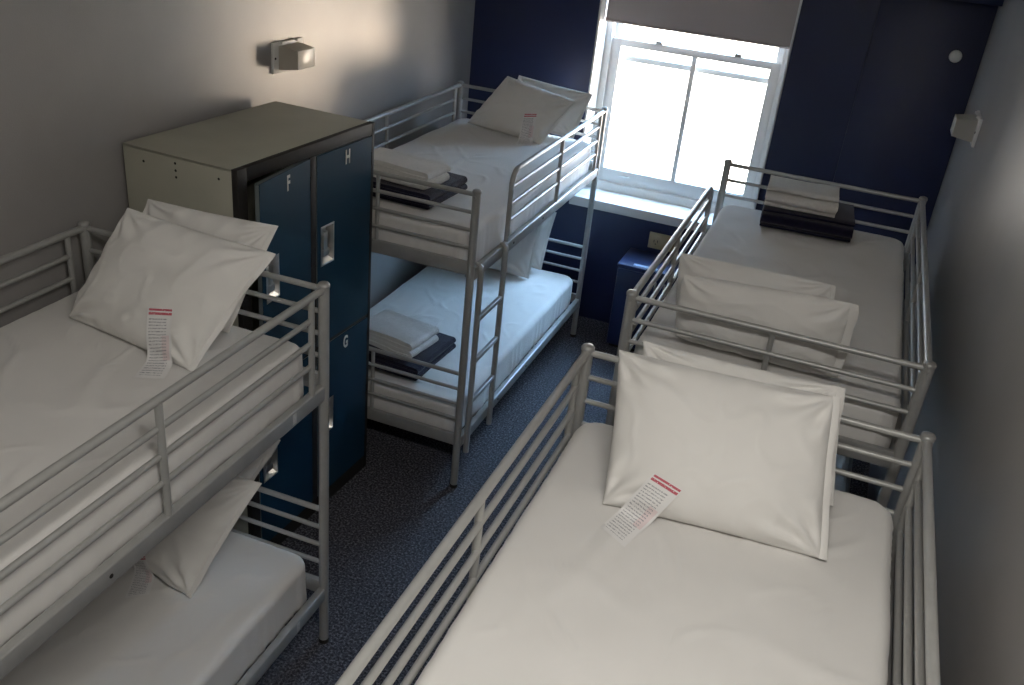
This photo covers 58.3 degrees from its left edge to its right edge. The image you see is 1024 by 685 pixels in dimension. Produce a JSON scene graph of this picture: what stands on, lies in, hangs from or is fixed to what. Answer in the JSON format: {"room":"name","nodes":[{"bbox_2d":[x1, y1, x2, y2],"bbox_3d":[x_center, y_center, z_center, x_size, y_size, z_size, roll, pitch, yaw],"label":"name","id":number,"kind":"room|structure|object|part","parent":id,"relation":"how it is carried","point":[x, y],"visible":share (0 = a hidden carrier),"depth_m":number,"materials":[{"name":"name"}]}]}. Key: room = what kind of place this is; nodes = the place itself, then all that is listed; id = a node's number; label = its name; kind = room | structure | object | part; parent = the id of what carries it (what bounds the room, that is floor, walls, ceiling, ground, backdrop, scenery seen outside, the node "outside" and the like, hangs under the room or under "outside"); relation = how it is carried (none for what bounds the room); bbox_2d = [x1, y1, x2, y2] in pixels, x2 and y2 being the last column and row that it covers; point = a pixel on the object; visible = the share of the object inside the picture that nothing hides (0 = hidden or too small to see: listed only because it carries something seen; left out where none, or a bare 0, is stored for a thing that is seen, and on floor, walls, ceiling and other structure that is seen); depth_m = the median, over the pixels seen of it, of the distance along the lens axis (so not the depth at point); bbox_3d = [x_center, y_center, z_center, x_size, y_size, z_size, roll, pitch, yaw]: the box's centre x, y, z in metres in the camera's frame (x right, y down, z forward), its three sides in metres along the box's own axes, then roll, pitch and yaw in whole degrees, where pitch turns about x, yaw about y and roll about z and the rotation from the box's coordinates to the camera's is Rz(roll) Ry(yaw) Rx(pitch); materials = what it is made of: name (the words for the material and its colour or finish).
{"room":"dormitory","nodes":[
{"label":"dormitory","id":0,"kind":"room"},
{"bbox_2d":[0,0,474,327],"bbox_3d":[-1.679,-0.483,3.202,0.200,3.250,7.140,15,29,17],"label":"wall","id":1,"kind":"structure","parent":0,"point":[80,80],"depth_m":3.46,"materials":[{"name":"grey paint"}]},
{"bbox_2d":[271,37,314,73],"bbox_3d":[-0.985,-1.306,4.193,0.110,0.140,0.240,15,29,17],"label":"wall lamp","id":2,"kind":"object","parent":1,"relation":"attached to","point":[291,54],"visible":1,"depth_m":4.14,"materials":[{"name":"white plastic"}]},
{"bbox_3d":[-0.981,-1.304,4.192,0.091,0.104,0.156,15,29,17],"label":"lamp shade","id":3,"kind":"part","parent":2,"relation":"part of","materials":[{"name":"white plastic"}]},
{"bbox_2d":[238,314,869,684],"bbox_3d":[-0.304,1.369,3.567,3.452,0.100,7.690,15,29,17],"label":"floor","id":4,"kind":"structure","parent":0,"point":[385,523],"depth_m":4.45,"materials":[{"name":"carpet"}]},
{"bbox_2d":[0,220,329,684],"bbox_3d":[-1.470,0.780,2.632,1.030,1.578,2.001,15,28,16],"label":"bunk bed","id":5,"kind":"object","parent":4,"relation":"on","point":[31,637],"visible":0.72,"depth_m":2.61,"materials":[{"name":"silver metal"}]},
{"bbox_3d":[-1.858,-0.014,2.418,0.025,0.025,1.936,15,28,16],"label":"guard rail","id":6,"kind":"part","parent":5,"relation":"part of","materials":[{"name":"silver metal"}]},
{"bbox_3d":[-1.585,0.273,3.599,0.037,1.559,0.037,15,28,16],"label":"post","id":7,"kind":"part","parent":5,"relation":"part of","materials":[{"name":"silver metal"}]},
{"bbox_2d":[0,291,303,646],"bbox_3d":[-1.432,0.346,2.411,0.931,0.218,1.902,15,28,16],"label":"mattress","id":8,"kind":"object","parent":5,"relation":"on","point":[65,380],"visible":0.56,"depth_m":2.55,"materials":[{"name":"white fabric"}]},
{"bbox_2d":[68,208,275,370],"bbox_3d":[-1.100,-0.177,2.865,0.694,0.367,0.274,15,29,17],"label":"pillow","id":9,"kind":"object","parent":8,"relation":"on","point":[147,260],"visible":0.98,"depth_m":2.81,"materials":[{"name":"white fabric"}]},
{"bbox_2d":[134,307,172,378],"bbox_3d":[-1.069,-0.002,2.750,0.088,0.170,0.158,5,27,-2],"label":"paper slip","id":10,"kind":"object","parent":9,"relation":"attached to","point":[158,363],"visible":1,"depth_m":2.78,"materials":[{"name":"white paper"}]},
{"bbox_2d":[143,199,277,332],"bbox_3d":[-1.054,-0.257,3.010,0.620,0.372,0.153,15,29,17],"label":"pillow","id":11,"kind":"object","parent":8,"relation":"on","point":[258,235],"visible":0.22,"depth_m":2.93,"materials":[{"name":"white fabric"}]},
{"bbox_2d":[0,531,306,684],"bbox_3d":[-1.518,1.149,2.827,0.929,0.221,1.902,15,28,16],"label":"mattress","id":12,"kind":"object","parent":5,"relation":"on","point":[251,588],"visible":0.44,"depth_m":3.09,"materials":[{"name":"white fabric"}]},
{"bbox_2d":[125,556,153,597],"bbox_3d":[-1.302,0.800,3.207,0.083,0.114,0.141,0,28,-11],"label":"paper slip","id":13,"kind":"object","parent":12,"relation":"on","point":[143,578],"visible":0.88,"depth_m":3.23,"materials":[{"name":"white paper"}]},
{"bbox_2d":[145,476,261,597],"bbox_3d":[-1.226,0.608,3.229,0.710,0.425,0.241,15,29,17],"label":"pillow","id":14,"kind":"object","parent":12,"relation":"on","point":[183,558],"visible":0.38,"depth_m":3.13,"materials":[{"name":"white fabric"}]},
{"bbox_2d":[237,439,279,480],"bbox_3d":[-1.128,0.494,3.386,0.608,0.480,0.134,15,29,17],"label":"pillow","id":15,"kind":"object","parent":12,"relation":"on","point":[251,472],"visible":0.03,"depth_m":3.27,"materials":[{"name":"white fabric"}]},
{"bbox_3d":[-1.004,0.554,2.331,0.055,0.058,1.932,15,28,16],"label":"rail","id":16,"kind":"part","parent":5,"relation":"part of","materials":[{"name":"silver metal"}]},
{"bbox_3d":[-0.901,0.289,2.403,0.025,0.367,1.530,15,28,16],"label":"guard rail","id":17,"kind":"part","parent":5,"relation":"part of","materials":[{"name":"silver metal"}]},
{"bbox_3d":[-1.090,1.358,2.748,0.055,0.058,1.932,15,28,16],"label":"rail","id":18,"kind":"part","parent":5,"relation":"part of","materials":[{"name":"silver metal"}]},
{"bbox_3d":[-1.095,0.018,3.274,0.940,0.064,0.022,15,28,16],"label":"panel","id":19,"kind":"part","parent":5,"relation":"part of","materials":[{"name":"silver metal"}]},
{"bbox_3d":[-1.182,0.832,3.696,0.940,0.063,0.022,15,28,16],"label":"panel","id":20,"kind":"part","parent":5,"relation":"part of","materials":[{"name":"silver metal"}]},
{"bbox_3d":[-0.684,0.506,3.334,0.037,1.559,0.037,15,28,16],"label":"post","id":21,"kind":"part","parent":5,"relation":"part of","materials":[{"name":"silver metal"}]},
{"bbox_2d":[123,101,374,544],"bbox_3d":[-1.074,-0.042,4.063,0.567,1.796,0.909,16,29,19],"label":"locker","id":22,"kind":"object","parent":4,"relation":"on","point":[307,173],"visible":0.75,"depth_m":3.79,"materials":[{"name":"metal"}]},
{"bbox_3d":[-1.040,0.499,3.907,0.033,0.178,0.098,16,29,19],"label":"handle","id":23,"kind":"part","parent":22,"relation":"part of","materials":[{"name":"metal"}]},
{"bbox_3d":[-0.926,-0.246,3.504,0.033,0.178,0.098,13,28,13],"label":"handle","id":24,"kind":"part","parent":22,"relation":"part of","materials":[{"name":"metal"}]},
{"bbox_3d":[-0.884,-0.262,3.615,0.003,0.851,0.374,13,28,13],"label":"door","id":25,"kind":"part","parent":22,"relation":"part of","materials":[{"name":"blue metal"}]},
{"bbox_3d":[-0.984,0.476,4.007,0.003,0.792,0.374,16,29,19],"label":"door","id":26,"kind":"part","parent":22,"relation":"part of","materials":[{"name":"blue metal"}]},
{"bbox_3d":[-0.871,0.017,3.991,0.026,1.796,0.909,16,29,19],"label":"frame","id":27,"kind":"part","parent":22,"relation":"part of","materials":[{"name":"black metal"}]},
{"bbox_3d":[-0.789,-0.417,3.864,0.033,0.178,0.098,16,29,19],"label":"handle","id":28,"kind":"part","parent":22,"relation":"part of","materials":[{"name":"metal"}]},
{"bbox_3d":[-0.869,0.337,4.255,0.033,0.178,0.098,16,29,19],"label":"handle","id":29,"kind":"part","parent":22,"relation":"part of","materials":[{"name":"metal"}]},
{"bbox_3d":[-0.807,0.308,4.368,0.003,0.792,0.406,16,29,19],"label":"door","id":30,"kind":"part","parent":22,"relation":"part of","materials":[{"name":"blue metal"}]},
{"bbox_3d":[-0.728,-0.436,3.982,0.003,0.851,0.406,16,29,19],"label":"door","id":31,"kind":"part","parent":22,"relation":"part of","materials":[{"name":"blue metal"}]},
{"bbox_2d":[365,80,607,487],"bbox_3d":[-0.303,-0.471,5.285,1.030,1.578,2.001,15,29,17],"label":"bunk bed","id":32,"kind":"object","parent":4,"relation":"on","point":[472,270],"visible":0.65,"depth_m":4.58,"materials":[{"name":"silver metal"}]},
{"bbox_3d":[-0.720,0.363,4.695,0.940,0.063,0.022,15,29,17],"label":"panel","id":33,"kind":"part","parent":32,"relation":"part of","materials":[{"name":"silver metal"}]},
{"bbox_3d":[-0.689,-1.268,5.077,0.025,0.025,1.936,15,29,17],"label":"guard rail","id":34,"kind":"part","parent":32,"relation":"part of","materials":[{"name":"silver metal"}]},
{"bbox_3d":[-0.633,-0.451,4.274,0.940,0.064,0.022,15,29,17],"label":"panel","id":35,"kind":"part","parent":32,"relation":"part of","materials":[{"name":"silver metal"}]},
{"bbox_3d":[-0.402,-0.978,6.254,0.037,1.559,0.037,15,29,17],"label":"post","id":36,"kind":"part","parent":32,"relation":"part of","materials":[{"name":"silver metal"}]},
{"bbox_3d":[-0.225,0.040,4.327,0.037,1.559,0.037,15,29,17],"label":"post","id":37,"kind":"part","parent":32,"relation":"part of","materials":[{"name":"silver metal"}]},
{"bbox_2d":[367,266,572,431],"bbox_3d":[-0.352,-0.102,5.481,0.927,0.219,1.901,15,29,17],"label":"mattress","id":38,"kind":"object","parent":32,"relation":"on","point":[434,296],"visible":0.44,"depth_m":5.38,"materials":[{"name":"white fabric"}]},
{"bbox_2d":[369,333,455,380],"bbox_3d":[-0.606,0.022,4.880,0.481,0.074,0.427,16,29,19],"label":"folded blanket","id":39,"kind":"object","parent":38,"relation":"on","point":[437,351],"visible":0.29,"depth_m":4.72,"materials":[{"name":"black fabric"}]},
{"bbox_2d":[369,309,439,357],"bbox_3d":[-0.609,-0.052,4.835,0.388,0.092,0.258,20,30,25],"label":"folded towel","id":40,"kind":"object","parent":39,"relation":"on","point":[389,330],"visible":0.94,"depth_m":4.76,"materials":[{"name":"white fabric"}]},
{"bbox_2d":[489,223,541,278],"bbox_3d":[-0.101,-0.679,5.983,0.579,0.394,0.202,15,29,17],"label":"pillow","id":41,"kind":"object","parent":38,"relation":"on","point":[520,257],"visible":0.22,"depth_m":5.90,"materials":[{"name":"white fabric"}]},
{"bbox_2d":[531,212,556,269],"bbox_3d":[-0.020,-0.730,6.090,0.601,0.394,0.109,15,29,17],"label":"pillow","id":42,"kind":"object","parent":38,"relation":"on","point":[546,227],"visible":0.16,"depth_m":6.01,"materials":[{"name":"white fabric"}]},
{"bbox_2d":[372,118,590,261],"bbox_3d":[-0.267,-0.906,5.064,0.928,0.219,1.897,15,29,17],"label":"mattress","id":43,"kind":"object","parent":32,"relation":"on","point":[488,158],"visible":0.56,"depth_m":4.85,"materials":[{"name":"white fabric"}]},
{"bbox_2d":[373,172,467,209],"bbox_3d":[-0.515,-0.780,4.467,0.480,0.074,0.386,16,29,19],"label":"folded blanket","id":44,"kind":"object","parent":43,"relation":"on","point":[459,181],"visible":0.46,"depth_m":4.30,"materials":[{"name":"black fabric"}]},
{"bbox_2d":[373,148,449,190],"bbox_3d":[-0.531,-0.839,4.394,0.436,0.089,0.209,18,30,22],"label":"folded towel","id":45,"kind":"object","parent":44,"relation":"on","point":[386,160],"visible":0.77,"depth_m":4.32,"materials":[{"name":"white fabric"}]},
{"bbox_2d":[467,76,578,143],"bbox_3d":[0.043,-1.419,5.560,0.678,0.308,0.244,18,30,22],"label":"pillow","id":46,"kind":"object","parent":43,"relation":"on","point":[504,110],"visible":0.97,"depth_m":5.52,"materials":[{"name":"white fabric"}]},
{"bbox_2d":[516,113,536,144],"bbox_3d":[0.088,-1.265,5.435,0.091,0.162,0.177,9,27,6],"label":"paper slip","id":47,"kind":"object","parent":46,"relation":"attached to","point":[526,135],"visible":1,"depth_m":5.46,"materials":[{"name":"white paper"}]},
{"bbox_2d":[517,75,592,138],"bbox_3d":[0.204,-1.454,5.654,0.568,0.302,0.125,15,29,17],"label":"pillow","id":48,"kind":"object","parent":43,"relation":"on","point":[572,119],"visible":0.43,"depth_m":5.59,"materials":[{"name":"white fabric"}]},
{"bbox_3d":[0.074,0.110,5.395,0.055,0.058,1.932,15,29,17],"label":"rail","id":49,"kind":"part","parent":32,"relation":"part of","materials":[{"name":"silver metal"}]},
{"bbox_3d":[0.159,-0.695,4.978,0.055,0.058,1.932,15,29,17],"label":"rail","id":50,"kind":"part","parent":32,"relation":"part of","materials":[{"name":"silver metal"}]},
{"bbox_3d":[0.265,-0.958,5.048,0.025,0.367,1.530,15,29,17],"label":"guard rail","id":51,"kind":"part","parent":32,"relation":"part of","materials":[{"name":"silver metal"}]},
{"bbox_3d":[-0.001,-0.416,6.344,0.940,0.063,0.022,15,29,17],"label":"panel","id":52,"kind":"part","parent":32,"relation":"part of","materials":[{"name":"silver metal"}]},
{"bbox_3d":[0.494,-0.738,5.976,0.037,1.559,0.037,15,29,17],"label":"post","id":53,"kind":"part","parent":32,"relation":"part of","materials":[{"name":"silver metal"}]},
{"bbox_3d":[0.086,-1.230,5.922,0.940,0.064,0.022,15,29,17],"label":"panel","id":54,"kind":"part","parent":32,"relation":"part of","materials":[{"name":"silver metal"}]},
{"bbox_2d":[335,343,940,684],"bbox_3d":[0.234,1.210,2.154,1.030,1.578,2.001,15,29,17],"label":"bunk bed","id":55,"kind":"object","parent":4,"relation":"on","point":[917,486],"visible":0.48,"depth_m":2.18,"materials":[{"name":"silver metal"}]},
{"bbox_3d":[-0.074,0.489,2.188,0.025,0.367,1.530,15,29,17],"label":"guard rail","id":56,"kind":"part","parent":55,"relation":"part of","materials":[{"name":"silver metal"}]},
{"bbox_3d":[0.155,0.709,3.116,0.037,1.559,0.037,15,29,17],"label":"post","id":57,"kind":"part","parent":55,"relation":"part of","materials":[{"name":"silver metal"}]},
{"bbox_2d":[414,422,893,684],"bbox_3d":[0.290,0.781,1.927,0.927,0.217,1.900,15,29,17],"label":"mattress","id":58,"kind":"object","parent":55,"relation":"on","point":[562,601],"visible":0.77,"depth_m":2.10,"materials":[{"name":"white fabric"}]},
{"bbox_2d":[601,473,682,546],"bbox_3d":[0.320,0.405,2.303,0.177,0.134,0.109,-13,33,-33],"label":"paper slip","id":59,"kind":"object","parent":58,"relation":"on","point":[644,506],"visible":1,"depth_m":2.32,"materials":[{"name":"white paper"}]},
{"bbox_2d":[603,350,840,559],"bbox_3d":[0.527,0.277,2.359,0.643,0.335,0.308,15,29,17],"label":"pillow","id":60,"kind":"object","parent":58,"relation":"on","point":[749,459],"visible":0.98,"depth_m":2.30,"materials":[{"name":"white fabric"}]},
{"bbox_2d":[643,340,844,505],"bbox_3d":[0.615,0.215,2.517,0.604,0.303,0.169,15,29,17],"label":"pillow","id":61,"kind":"object","parent":58,"relation":"on","point":[653,350],"visible":0.17,"depth_m":2.48,"materials":[{"name":"white fabric"}]},
{"bbox_3d":[0.716,0.992,1.840,0.055,0.058,1.932,15,29,17],"label":"rail","id":62,"kind":"part","parent":55,"relation":"part of","materials":[{"name":"silver metal"}]},
{"bbox_3d":[1.051,0.948,2.839,0.037,1.559,0.037,15,29,17],"label":"post","id":63,"kind":"part","parent":55,"relation":"part of","materials":[{"name":"silver metal"}]},
{"bbox_3d":[0.764,0.657,1.662,0.025,0.025,1.936,15,29,17],"label":"guard rail","id":64,"kind":"part","parent":55,"relation":"part of","materials":[{"name":"silver metal"}]},
{"bbox_2d":[606,248,678,350],"bbox_3d":[0.994,-0.239,6.160,0.600,0.611,0.357,15,29,17],"label":"storage cabinet","id":65,"kind":"object","parent":4,"relation":"on","point":[633,265],"visible":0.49,"depth_m":6.04,"materials":[{"name":"blue paint"}]},
{"bbox_3d":[0.802,-0.211,6.069,0.285,0.548,0.013,15,29,17],"label":"door","id":66,"kind":"part","parent":65,"relation":"part of","materials":[{"name":"blue paint"}]},
{"bbox_3d":[1.071,-0.139,5.986,0.285,0.548,0.013,15,29,17],"label":"door","id":67,"kind":"part","parent":65,"relation":"part of","materials":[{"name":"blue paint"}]},
{"bbox_2d":[605,159,936,507],"bbox_3d":[1.138,0.246,4.198,1.030,1.578,2.001,15,29,17],"label":"bunk bed","id":68,"kind":"object","parent":4,"relation":"on","point":[918,389],"visible":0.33,"depth_m":3.27,"materials":[{"name":"silver metal"}]},
{"bbox_3d":[0.340,0.523,3.512,0.037,1.559,0.037,15,29,17],"label":"post","id":69,"kind":"part","parent":68,"relation":"part of","materials":[{"name":"silver metal"}]},
{"bbox_3d":[0.681,-0.314,3.891,0.025,0.367,1.530,15,29,17],"label":"guard rail","id":70,"kind":"part","parent":68,"relation":"part of","materials":[{"name":"silver metal"}]},
{"bbox_3d":[1.059,-0.255,5.161,0.037,1.559,0.037,15,29,17],"label":"post","id":71,"kind":"part","parent":68,"relation":"part of","materials":[{"name":"silver metal"}]},
{"bbox_2d":[634,205,903,447],"bbox_3d":[1.194,-0.182,3.973,0.929,0.214,1.902,15,29,17],"label":"mattress","id":72,"kind":"object","parent":68,"relation":"on","point":[866,271],"visible":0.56,"depth_m":3.94,"materials":[{"name":"white fabric"}]},
{"bbox_2d":[676,253,835,312],"bbox_3d":[0.864,-0.148,3.333,0.569,0.250,0.132,17,29,20],"label":"pillow","id":73,"kind":"object","parent":72,"relation":"on","point":[692,265],"visible":0.34,"depth_m":3.29,"materials":[{"name":"white fabric"}]},
{"bbox_2d":[675,275,858,377],"bbox_3d":[0.858,-0.075,3.157,0.595,0.279,0.147,15,29,17],"label":"pillow","id":74,"kind":"object","parent":72,"relation":"on","point":[819,317],"visible":0.84,"depth_m":3.10,"materials":[{"name":"white fabric"}]},
{"bbox_2d":[759,200,854,241],"bbox_3d":[1.464,-0.629,4.550,0.436,0.104,0.368,13,28,13],"label":"folded blanket","id":75,"kind":"object","parent":72,"relation":"on","point":[840,227],"visible":0.59,"depth_m":4.41,"materials":[{"name":"black fabric"}]},
{"bbox_2d":[764,176,839,217],"bbox_3d":[1.413,-0.712,4.467,0.337,0.106,0.246,13,28,14],"label":"folded towel","id":76,"kind":"object","parent":75,"relation":"on","point":[802,196],"visible":1,"depth_m":4.39,"materials":[{"name":"white fabric"}]},
{"bbox_2d":[834,454,849,491],"bbox_3d":[1.108,0.621,4.388,0.927,0.218,1.900,15,29,17],"label":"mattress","id":77,"kind":"object","parent":68,"relation":"on","point":[842,462],"visible":0.02,"depth_m":4.30,"materials":[{"name":"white fabric"}]},
{"bbox_3d":[1.534,0.832,4.302,0.055,0.058,1.932,15,29,17],"label":"rail","id":78,"kind":"part","parent":68,"relation":"part of","materials":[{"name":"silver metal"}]},
{"bbox_3d":[0.827,0.271,3.180,0.940,0.064,0.022,15,29,17],"label":"panel","id":79,"kind":"part","parent":68,"relation":"part of","materials":[{"name":"silver metal"}]},
{"bbox_3d":[1.620,0.028,3.885,0.055,0.058,1.932,15,29,17],"label":"rail","id":80,"kind":"part","parent":68,"relation":"part of","materials":[{"name":"silver metal"}]},
{"bbox_3d":[1.236,0.763,3.234,0.037,1.559,0.037,15,29,17],"label":"post","id":81,"kind":"part","parent":68,"relation":"part of","materials":[{"name":"silver metal"}]},
{"bbox_3d":[1.955,-0.016,4.883,0.037,1.559,0.037,15,29,17],"label":"post","id":82,"kind":"part","parent":68,"relation":"part of","materials":[{"name":"silver metal"}]},
{"bbox_3d":[1.668,-0.307,3.706,0.025,0.025,1.936,15,29,17],"label":"guard rail","id":83,"kind":"part","parent":68,"relation":"part of","materials":[{"name":"silver metal"}]},
{"bbox_2d":[467,0,880,322],"bbox_3d":[1.199,-1.569,5.886,3.452,3.250,0.350,15,29,17],"label":"wall","id":84,"kind":"structure","parent":0,"point":[547,41],"depth_m":5.86,"materials":[{"name":"blue paint"}]},
{"bbox_2d":[648,232,674,251],"bbox_3d":[1.013,-0.675,6.175,0.190,0.112,0.011,15,29,17],"label":"wall socket","id":85,"kind":"object","parent":84,"relation":"attached to","point":[656,240],"visible":0.54,"depth_m":6.18,"materials":[{"name":"beige plastic"}]},
{"bbox_2d":[569,0,802,231],"bbox_3d":[1.121,-1.659,5.827,1.253,1.790,0.395,15,29,17],"label":"window","id":86,"kind":"structure","parent":84,"relation":"in","point":[656,199],"depth_m":6.04,"materials":[{"name":"white paint"}]},
{"bbox_3d":[1.015,-0.870,6.164,1.253,0.065,0.257,15,29,17],"label":"sill","id":87,"kind":"part","parent":86,"relation":"part of","materials":[{"name":"white paint"}]},
{"bbox_3d":[1.123,-1.442,6.051,1.090,0.950,0.040,15,29,17],"label":"sash","id":88,"kind":"part","parent":86,"relation":"part of","materials":[{"name":"white paint"}]},
{"bbox_3d":[1.211,-2.112,5.756,1.090,0.808,0.040,15,29,17],"label":"sash","id":89,"kind":"part","parent":86,"relation":"part of","materials":[{"name":"white paint"}]},
{"bbox_2d":[606,0,799,48],"bbox_3d":[1.161,-2.168,5.549,1.184,0.593,0.040,15,29,17],"label":"roller blind","id":90,"kind":"object","parent":86,"relation":"attached to","point":[771,23],"visible":0.88,"depth_m":5.60,"materials":[{"name":"beige fabric"}]},
{"bbox_2d":[833,0,998,299],"bbox_3d":[2.229,-0.825,5.568,0.595,2.420,0.022,15,29,17],"label":"wall panel","id":91,"kind":"object","parent":84,"relation":"attached to","point":[898,140],"visible":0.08,"depth_m":5.28,"materials":[{"name":"blue paint"}]},
{"bbox_2d":[949,50,961,62],"bbox_3d":[2.457,-1.584,5.083,0.067,0.067,0.024,15,29,17],"label":"disc","id":92,"kind":"object","parent":91,"relation":"attached to","point":[955,56],"visible":1,"depth_m":5.08,"materials":[{"name":"white plastic"}]},
{"bbox_2d":[955,0,1003,6],"bbox_3d":[2.226,-2.258,4.786,0.860,0.830,0.200,15,29,17],"label":"beam","id":93,"kind":"structure","parent":84,"relation":"attached to","point":[987,2],"depth_m":4.79,"materials":[{"name":"blue paint"}]},
{"bbox_2d":[867,0,1023,684],"bbox_3d":[1.331,0.321,2.270,0.200,3.250,7.140,15,29,17],"label":"wall","id":94,"kind":"structure","parent":0,"point":[973,405],"depth_m":2.93,"materials":[{"name":"grey paint"}]},
{"bbox_2d":[950,110,982,146],"bbox_3d":[2.222,-1.059,4.498,0.110,0.140,0.240,15,29,17],"label":"wall lamp","id":95,"kind":"object","parent":94,"relation":"attached to","point":[966,127],"visible":1,"depth_m":4.44,"materials":[{"name":"white plastic"}]},
{"bbox_3d":[2.218,-1.059,4.501,0.091,0.104,0.156,15,29,17],"label":"lamp shade","id":96,"kind":"part","parent":95,"relation":"part of","materials":[{"name":"white plastic"}]},
{"bbox_3d":[2.261,-1.049,4.486,0.026,0.140,0.240,15,29,17],"label":"plate","id":97,"kind":"part","parent":95,"relation":"part of","materials":[{"name":"white plastic"}]}
]}

